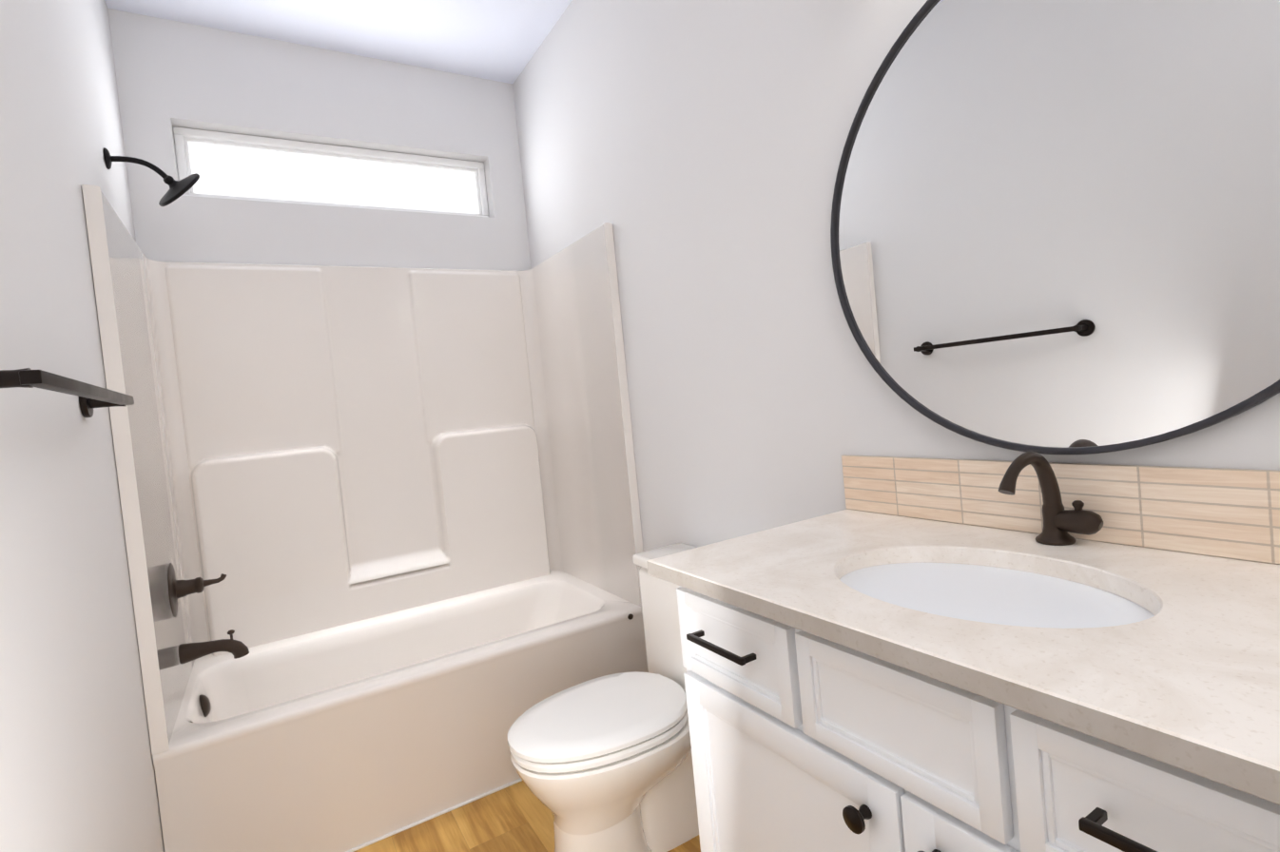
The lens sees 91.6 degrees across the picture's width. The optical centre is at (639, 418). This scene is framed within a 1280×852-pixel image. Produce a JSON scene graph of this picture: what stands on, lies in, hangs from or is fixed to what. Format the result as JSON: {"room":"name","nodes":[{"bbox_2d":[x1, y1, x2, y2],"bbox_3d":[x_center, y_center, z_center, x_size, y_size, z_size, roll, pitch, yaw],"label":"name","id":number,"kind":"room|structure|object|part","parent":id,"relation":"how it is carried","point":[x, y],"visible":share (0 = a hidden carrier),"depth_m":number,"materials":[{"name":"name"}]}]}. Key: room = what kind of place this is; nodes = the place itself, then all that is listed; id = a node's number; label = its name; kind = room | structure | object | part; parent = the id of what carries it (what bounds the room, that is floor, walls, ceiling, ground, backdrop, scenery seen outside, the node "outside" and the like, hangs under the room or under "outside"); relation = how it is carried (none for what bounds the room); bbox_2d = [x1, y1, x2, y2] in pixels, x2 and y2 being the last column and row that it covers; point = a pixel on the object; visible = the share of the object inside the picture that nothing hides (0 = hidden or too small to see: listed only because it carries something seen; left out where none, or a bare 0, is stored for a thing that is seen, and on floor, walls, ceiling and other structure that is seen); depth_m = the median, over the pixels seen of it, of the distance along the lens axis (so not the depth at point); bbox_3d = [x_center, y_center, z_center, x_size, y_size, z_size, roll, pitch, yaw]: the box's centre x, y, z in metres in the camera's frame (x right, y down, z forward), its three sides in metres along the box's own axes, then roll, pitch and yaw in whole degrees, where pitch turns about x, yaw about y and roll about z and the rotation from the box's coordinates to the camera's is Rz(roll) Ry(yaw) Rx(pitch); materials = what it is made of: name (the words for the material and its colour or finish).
{"room":"bathroom","nodes":[
{"label":"bathroom","id":0,"kind":"room"},
{"bbox_2d":[0,0,164,851],"bbox_3d":[-0.824,-0.102,0.582,0.120,2.836,4.144,-7,2,-31],"label":"wall","id":1,"kind":"structure","parent":0,"point":[77,771],"depth_m":1.19,"materials":[{"name":"paint"}]},
{"bbox_2d":[0,368,134,417],"bbox_3d":[-1.007,-0.044,1.095,0.085,0.063,0.716,-7,2,-31],"label":"towel rail","id":2,"kind":"object","parent":1,"relation":"attached to","point":[91,397],"visible":1,"depth_m":0.95,"materials":[{"name":"brown metal"}]},
{"bbox_2d":[107,8,531,271],"bbox_3d":[-1.163,-0.138,2.728,1.524,2.836,0.120,-7,2,-31],"label":"wall","id":3,"kind":"structure","parent":0,"point":[170,74],"depth_m":2.56,"materials":[{"name":"paint"}]},
{"bbox_2d":[173,126,488,216],"bbox_3d":[-1.273,-1.038,2.725,1.217,0.286,0.048,-7,2,-31],"label":"window","id":4,"kind":"structure","parent":3,"relation":"in","point":[239,171],"depth_m":2.68,"materials":[{"name":"white glass"}]},
{"bbox_2d":[104,0,572,83],"bbox_3d":[-0.263,-1.633,0.959,1.764,0.080,4.144,-7,2,-31],"label":"ceiling","id":5,"kind":"structure","parent":0,"point":[498,40],"depth_m":2.49,"materials":[{"name":"paint"}]},
{"bbox_2d":[353,780,700,851],"bbox_3d":[0.013,1.259,1.052,1.764,0.060,4.144,-7,2,-31],"label":"floor","id":6,"kind":"structure","parent":0,"point":[517,817],"depth_m":1.89,"materials":[{"name":"brown wood"}]},
{"bbox_2d":[81,147,647,851],"bbox_3d":[-0.884,0.182,2.328,1.521,2.171,0.835,-7,2,-31],"label":"shower","id":7,"kind":"object","parent":6,"relation":"on","point":[382,528],"visible":1,"depth_m":2.39,"materials":[{"name":"plastic"}]},
{"bbox_3d":[-1.416,0.535,2.003,0.143,0.172,0.172,-7,2,-31],"label":"valve trim","id":8,"kind":"part","parent":7,"relation":"part of","materials":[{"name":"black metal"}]},
{"bbox_3d":[-1.379,0.746,2.019,0.182,0.094,0.062,-7,2,-31],"label":"spout","id":9,"kind":"part","parent":7,"relation":"part of","materials":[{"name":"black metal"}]},
{"bbox_2d":[507,543,698,851],"bbox_3d":[-0.015,0.829,1.768,0.727,0.755,0.450,-7,2,-31],"label":"toilet","id":10,"kind":"object","parent":6,"relation":"on","point":[603,764],"visible":0.71,"depth_m":1.64,"materials":[{"name":"ceramic"}]},
{"bbox_2d":[646,451,1279,851],"bbox_3d":[0.555,0.624,0.944,0.586,1.108,1.007,-7,2,-31],"label":"bathroom vanity","id":11,"kind":"object","parent":6,"relation":"on","point":[1029,651],"visible":1,"depth_m":0.86,"materials":[{"name":"paint"}]},
{"bbox_2d":[997,451,1104,545],"bbox_3d":[0.671,0.136,1.022,0.180,0.164,0.104,-7,2,-31],"label":"faucet","id":12,"kind":"object","parent":11,"relation":"on","point":[1070,496],"depth_m":1.05,"materials":[{"name":"brown metal"}]},
{"bbox_2d":[512,0,1279,551],"bbox_3d":[0.576,-0.263,1.430,0.120,2.836,4.144,-7,2,-31],"label":"wall","id":13,"kind":"structure","parent":0,"point":[691,150],"depth_m":1.80,"materials":[{"name":"paint"}]},
{"bbox_2d":[830,0,1279,454],"bbox_3d":[0.691,-0.389,1.066,0.032,0.906,0.906,-7,2,-31],"label":"round mirror","id":14,"kind":"object","parent":13,"relation":"attached to","point":[1055,226],"visible":0.94,"depth_m":1.03,"materials":[{"name":"mirror"}]},
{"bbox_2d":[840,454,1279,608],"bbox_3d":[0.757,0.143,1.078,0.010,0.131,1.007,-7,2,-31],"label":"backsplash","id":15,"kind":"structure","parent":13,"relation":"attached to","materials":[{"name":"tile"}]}
]}

